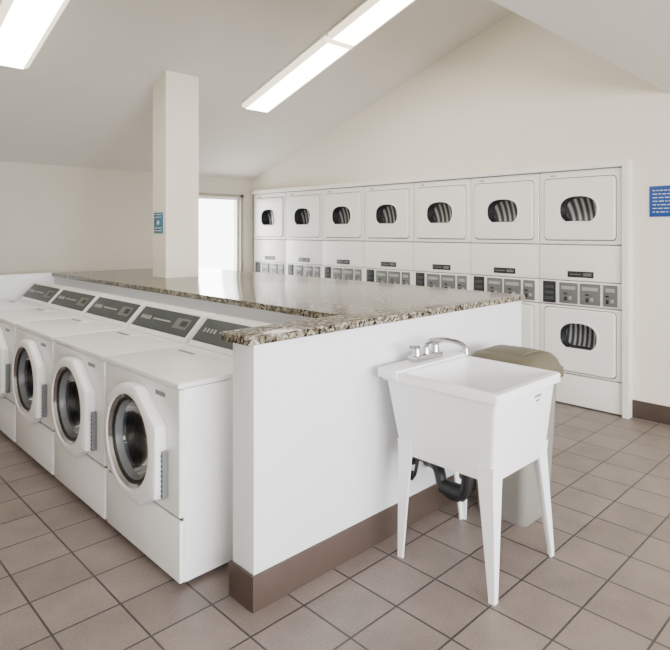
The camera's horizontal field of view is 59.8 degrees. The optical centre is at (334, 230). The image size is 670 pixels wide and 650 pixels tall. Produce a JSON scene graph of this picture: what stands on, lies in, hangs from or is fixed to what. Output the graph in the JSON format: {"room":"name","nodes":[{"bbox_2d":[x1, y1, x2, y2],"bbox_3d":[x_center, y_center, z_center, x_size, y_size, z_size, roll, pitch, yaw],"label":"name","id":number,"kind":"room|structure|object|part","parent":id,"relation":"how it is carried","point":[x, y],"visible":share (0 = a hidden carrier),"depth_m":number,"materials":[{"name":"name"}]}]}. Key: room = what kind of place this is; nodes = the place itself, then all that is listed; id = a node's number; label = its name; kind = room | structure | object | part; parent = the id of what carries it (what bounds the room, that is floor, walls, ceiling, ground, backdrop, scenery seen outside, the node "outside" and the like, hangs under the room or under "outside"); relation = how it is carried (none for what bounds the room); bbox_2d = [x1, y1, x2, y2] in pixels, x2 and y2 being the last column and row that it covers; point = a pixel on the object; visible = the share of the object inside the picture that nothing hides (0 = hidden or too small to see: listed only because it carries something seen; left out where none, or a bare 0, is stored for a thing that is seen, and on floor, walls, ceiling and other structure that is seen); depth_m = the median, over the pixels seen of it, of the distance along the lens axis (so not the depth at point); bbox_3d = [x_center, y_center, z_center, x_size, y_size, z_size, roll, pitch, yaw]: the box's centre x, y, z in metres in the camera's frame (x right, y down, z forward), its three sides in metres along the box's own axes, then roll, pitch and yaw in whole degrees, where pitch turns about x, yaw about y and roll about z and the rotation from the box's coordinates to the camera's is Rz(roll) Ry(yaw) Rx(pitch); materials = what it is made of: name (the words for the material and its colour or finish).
{"room":"laundry","nodes":[
{"label":"laundry","id":0,"kind":"room"},
{"bbox_2d":[0,161,253,274],"bbox_3d":[-3.848,0.398,6.196,7.520,2.305,0.150,0,0,-44],"label":"wall","id":1,"kind":"structure","parent":0,"point":[54,218],"depth_m":6.89,"materials":[{"name":"beige paint"}]},
{"bbox_2d":[199,196,237,270],"bbox_3d":[-1.679,0.520,8.298,0.700,2.020,0.040,0,0,-44],"label":"leaf","id":2,"kind":"object","parent":1,"relation":"attached to","point":[200,197],"visible":0.32,"depth_m":8.51,"materials":[{"name":"white wood"}]},
{"bbox_2d":[199,192,243,270],"bbox_3d":[-1.675,0.510,8.308,0.780,2.080,0.170,0,0,-44],"label":"door frame","id":3,"kind":"structure","parent":1,"relation":"attached to","point":[240,197],"depth_m":8.51,"materials":[{"name":"paint"}]},
{"bbox_2d":[0,0,512,179],"bbox_3d":[-1.654,-1.707,4.441,8.520,2.002,5.725,0,0,-44],"label":"ceiling","id":4,"kind":"structure","parent":0,"point":[85,99],"depth_m":5.56,"materials":[{"name":"paint"}]},
{"bbox_2d":[0,0,69,68],"bbox_3d":[-2.179,-1.549,4.157,0.390,0.482,1.300,0,0,-44],"label":"fluorescent ceiling light","id":5,"kind":"object","parent":4,"relation":"attached to","point":[25,25],"visible":1,"depth_m":4.23,"materials":[{"name":"white plastic"}]},
{"bbox_2d":[241,33,352,111],"bbox_3d":[-0.408,-1.549,5.879,0.390,0.482,1.300,0,0,-44],"label":"fluorescent ceiling light","id":6,"kind":"object","parent":4,"relation":"attached to","point":[324,51],"visible":0.91,"depth_m":5.76,"materials":[{"name":"white plastic"}]},
{"bbox_2d":[327,0,414,45],"bbox_3d":[0.519,-1.979,4.925,0.390,0.482,1.300,0,0,-44],"label":"fluorescent ceiling light","id":7,"kind":"object","parent":4,"relation":"attached to","point":[368,16],"visible":1,"depth_m":5.11,"materials":[{"name":"white plastic"}]},
{"bbox_2d":[0,401,669,649],"bbox_3d":[0.028,1.600,2.712,8.520,0.100,10.550,0,0,-44],"label":"floor","id":8,"kind":"structure","parent":0,"point":[70,580],"depth_m":2.58,"materials":[{"name":"tile"}]},
{"bbox_2d":[0,282,72,310],"bbox_3d":[-2.895,1.028,5.267,0.760,1.044,0.769,0,0,-44],"label":"washer","id":9,"kind":"object","parent":8,"relation":"on","point":[41,294],"visible":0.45,"depth_m":5.32,"materials":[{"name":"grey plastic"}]},
{"bbox_3d":[-2.877,0.673,5.285,0.708,0.024,0.769,0,0,-44],"label":"lid","id":10,"kind":"part","parent":9,"relation":"part of","materials":[{"name":"white metal"}]},
{"bbox_3d":[-2.736,0.574,5.421,0.110,0.114,0.705,0,0,-44],"label":"control panel","id":11,"kind":"part","parent":9,"relation":"part of","materials":[{"name":"plastic"}]},
{"bbox_2d":[0,287,107,441],"bbox_3d":[-2.348,1.028,4.704,0.760,1.044,0.769,0,0,-44],"label":"washer","id":12,"kind":"object","parent":8,"relation":"on","point":[71,302],"visible":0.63,"depth_m":4.43,"materials":[{"name":"white metal"}]},
{"bbox_3d":[-2.599,0.995,4.474,0.080,0.540,0.555,0,0,-44],"label":"door","id":13,"kind":"part","parent":12,"relation":"part of","materials":[{"name":"white plastic"}]},
{"bbox_3d":[-2.329,0.673,4.722,0.708,0.024,0.769,0,0,-44],"label":"lid","id":14,"kind":"part","parent":12,"relation":"part of","materials":[{"name":"white metal"}]},
{"bbox_3d":[-2.189,0.574,4.858,0.110,0.114,0.705,0,0,-44],"label":"control panel","id":15,"kind":"part","parent":12,"relation":"part of","materials":[{"name":"plastic"}]},
{"bbox_2d":[11,294,154,474],"bbox_3d":[-1.801,1.028,4.141,0.760,1.044,0.769,0,0,-44],"label":"washer","id":16,"kind":"object","parent":8,"relation":"on","point":[32,366],"visible":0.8,"depth_m":3.96,"materials":[{"name":"white metal"}]},
{"bbox_3d":[-2.007,0.995,3.965,0.101,0.358,0.358,0,0,-44],"label":"door glass","id":17,"kind":"part","parent":16,"relation":"part of","materials":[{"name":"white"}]},
{"bbox_3d":[-2.052,0.995,3.911,0.080,0.540,0.555,0,0,-44],"label":"door","id":18,"kind":"part","parent":16,"relation":"part of","materials":[{"name":"white plastic"}]},
{"bbox_3d":[-1.782,0.673,4.159,0.708,0.024,0.769,0,0,-44],"label":"lid","id":19,"kind":"part","parent":16,"relation":"part of","materials":[{"name":"white metal"}]},
{"bbox_3d":[-1.642,0.574,4.295,0.110,0.114,0.705,0,0,-44],"label":"control panel","id":20,"kind":"part","parent":16,"relation":"part of","materials":[{"name":"plastic"}]},
{"bbox_2d":[50,303,216,518],"bbox_3d":[-1.254,1.028,3.578,0.760,1.044,0.769,0,0,-44],"label":"washer","id":21,"kind":"object","parent":8,"relation":"on","point":[78,388],"visible":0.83,"depth_m":3.41,"materials":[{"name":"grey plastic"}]},
{"bbox_3d":[-1.505,0.995,3.348,0.080,0.540,0.555,0,0,-44],"label":"door","id":22,"kind":"part","parent":21,"relation":"part of","materials":[{"name":"white plastic"}]},
{"bbox_3d":[-1.460,0.995,3.402,0.101,0.358,0.358,0,0,-44],"label":"door glass","id":23,"kind":"part","parent":21,"relation":"part of","materials":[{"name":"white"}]},
{"bbox_3d":[-1.235,0.673,3.596,0.708,0.024,0.769,0,0,-44],"label":"lid","id":24,"kind":"part","parent":21,"relation":"part of","materials":[{"name":"white metal"}]},
{"bbox_3d":[-1.095,0.574,3.732,0.110,0.114,0.705,0,0,-44],"label":"control panel","id":25,"kind":"part","parent":21,"relation":"part of","materials":[{"name":"plastic"}]},
{"bbox_2d":[104,314,271,583],"bbox_3d":[-0.707,1.028,3.015,0.760,1.044,0.769,0,0,-44],"label":"washer","id":26,"kind":"object","parent":8,"relation":"on","point":[168,419],"visible":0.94,"depth_m":2.66,"materials":[{"name":"white metal"}]},
{"bbox_3d":[-0.957,0.995,2.785,0.080,0.540,0.555,0,0,-44],"label":"door","id":27,"kind":"part","parent":26,"relation":"part of","materials":[{"name":"white plastic"}]},
{"bbox_3d":[-0.913,0.995,2.839,0.101,0.358,0.358,0,0,-44],"label":"door glass","id":28,"kind":"part","parent":26,"relation":"part of","materials":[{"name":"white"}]},
{"bbox_3d":[-0.688,0.673,3.033,0.708,0.024,0.769,0,0,-44],"label":"lid","id":29,"kind":"part","parent":26,"relation":"part of","materials":[{"name":"white metal"}]},
{"bbox_3d":[-0.548,0.574,3.170,0.110,0.114,0.705,0,0,-44],"label":"control panel","id":30,"kind":"part","parent":26,"relation":"part of","materials":[{"name":"plastic"}]},
{"bbox_2d":[0,267,524,612],"bbox_3d":[-1.113,0.989,4.753,2.266,1.122,4.532,0,0,-44],"label":"half wall","id":31,"kind":"structure","parent":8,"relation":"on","point":[316,450],"depth_m":2.78,"materials":[{"name":"paint"}]},
{"bbox_2d":[52,267,524,345],"bbox_3d":[-1.069,0.446,4.708,2.266,0.036,4.407,0,0,-44],"label":"island countertop","id":32,"kind":"structure","parent":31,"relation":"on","point":[335,305],"depth_m":3.81,"materials":[{"name":"stone"}]},
{"bbox_2d":[153,70,198,277],"bbox_3d":[-1.503,-0.516,5.505,0.340,1.888,0.250,0,0,-44],"label":"column","id":33,"kind":"structure","parent":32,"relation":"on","point":[175,95],"depth_m":5.41,"materials":[{"name":"beige paint"}]},
{"bbox_2d":[154,212,162,232],"bbox_3d":[-1.632,-0.075,5.387,0.010,0.190,0.160,0,0,-44],"label":"notice sign","id":34,"kind":"object","parent":33,"relation":"attached to","point":[158,217],"visible":1,"depth_m":5.38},
{"bbox_2d":[254,192,288,274],"bbox_3d":[-0.674,0.507,8.544,0.776,2.085,0.729,0,0,-44],"label":"dryer","id":35,"kind":"object","parent":8,"relation":"on","point":[269,209],"visible":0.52,"depth_m":8.28,"materials":[{"name":"metal"}]},
{"bbox_2d":[286,190,327,277],"bbox_3d":[-0.161,0.507,8.016,0.776,2.085,0.729,0,0,-44],"label":"dryer","id":36,"kind":"object","parent":8,"relation":"on","point":[304,209],"visible":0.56,"depth_m":7.75,"materials":[{"name":"metal"}]},
{"bbox_2d":[323,187,366,280],"bbox_3d":[0.352,0.507,7.488,0.776,2.085,0.729,0,0,-44],"label":"dryer","id":37,"kind":"object","parent":8,"relation":"on","point":[343,208],"visible":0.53,"depth_m":7.22,"materials":[{"name":"metal"}]},
{"bbox_2d":[365,183,413,284],"bbox_3d":[0.865,0.507,6.960,0.776,2.085,0.729,0,0,-44],"label":"dryer","id":38,"kind":"object","parent":8,"relation":"on","point":[389,209],"visible":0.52,"depth_m":6.69,"materials":[{"name":"metal"}]},
{"bbox_2d":[413,179,474,289],"bbox_3d":[1.378,0.507,6.433,0.776,2.085,0.729,0,0,-44],"label":"dryer","id":39,"kind":"object","parent":8,"relation":"on","point":[442,209],"visible":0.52,"depth_m":6.17,"materials":[{"name":"metal"}]},
{"bbox_2d":[378,337,559,605],"bbox_3d":[0.620,1.041,2.809,0.591,1.018,0.707,0,0,-44],"label":"utility sink","id":40,"kind":"object","parent":8,"relation":"on","point":[484,420],"visible":1,"depth_m":2.65,"materials":[{"name":"white plastic"}]},
{"bbox_2d":[408,337,468,362],"bbox_3d":[0.518,0.594,2.977,0.293,0.124,0.233,0,0,3],"label":"faucet","id":41,"kind":"object","parent":40,"relation":"on","point":[434,355],"depth_m":2.95,"materials":[{"name":"silver metal"}]},
{"bbox_2d":[383,355,559,478],"bbox_3d":[0.646,0.866,2.782,0.575,0.395,0.632,0,0,-44],"label":"tub","id":42,"kind":"object","parent":40,"relation":"in","point":[474,417],"depth_m":2.62,"materials":[{"name":"white plastic"}]},
{"bbox_2d":[471,174,543,349],"bbox_3d":[1.891,0.507,5.905,0.776,2.085,0.729,0,0,-44],"label":"dryer","id":43,"kind":"object","parent":8,"relation":"on","point":[505,210],"visible":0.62,"depth_m":5.59,"materials":[{"name":"metal"}]},
{"bbox_2d":[470,344,563,526],"bbox_3d":[0.990,1.101,3.243,0.426,0.898,0.426,0,0,-44],"label":"trash bin","id":44,"kind":"object","parent":8,"relation":"on","point":[520,503],"visible":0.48,"depth_m":3.10,"materials":[{"name":"plastic"}]},
{"bbox_3d":[0.990,0.735,3.243,0.426,0.140,0.426,0,0,-44],"label":"lid","id":45,"kind":"part","parent":44,"relation":"part of","materials":[{"name":"plastic"}]},
{"bbox_2d":[540,167,621,414],"bbox_3d":[2.404,0.507,5.377,0.776,2.085,0.729,0,0,-44],"label":"dryer","id":46,"kind":"object","parent":8,"relation":"on","point":[581,211],"visible":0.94,"depth_m":5.10,"materials":[{"name":"metal"}]},
{"bbox_2d":[254,12,669,406],"bbox_3d":[2.419,-0.504,5.036,0.150,4.108,10.250,0,0,-44],"label":"wall","id":47,"kind":"structure","parent":0,"point":[518,94],"depth_m":5.54,"materials":[{"name":"beige paint"}]},
{"bbox_2d":[251,159,632,418],"bbox_3d":[0.682,0.480,6.758,0.240,2.140,5.227,0,0,-44],"label":"trim","id":48,"kind":"structure","parent":47,"relation":"attached to","point":[627,165],"depth_m":4.85,"materials":[{"name":"white paint"}]},
{"bbox_2d":[632,400,669,424],"bbox_3d":[4.206,1.477,3.082,0.012,0.146,4.957,0,0,-44],"label":"baseboard","id":49,"kind":"structure","parent":47,"relation":"attached to","point":[658,413],"depth_m":4.75,"materials":[{"name":"brown plastic"}]},
{"bbox_2d":[649,185,669,216],"bbox_3d":[2.677,-0.240,4.656,0.010,0.250,0.305,0,0,-44],"label":"sign","id":50,"kind":"object","parent":47,"relation":"attached to","point":[659,196],"visible":1,"depth_m":4.71,"materials":[{"name":"blue plastic"}]},
{"bbox_2d":[491,0,669,92],"bbox_3d":[1.718,-1.150,0.363,7.670,0.100,4.825,0,0,-44],"label":"ceiling","id":51,"kind":"structure","parent":0,"point":[632,35],"depth_m":3.14,"materials":[{"name":"paint"}]}
]}

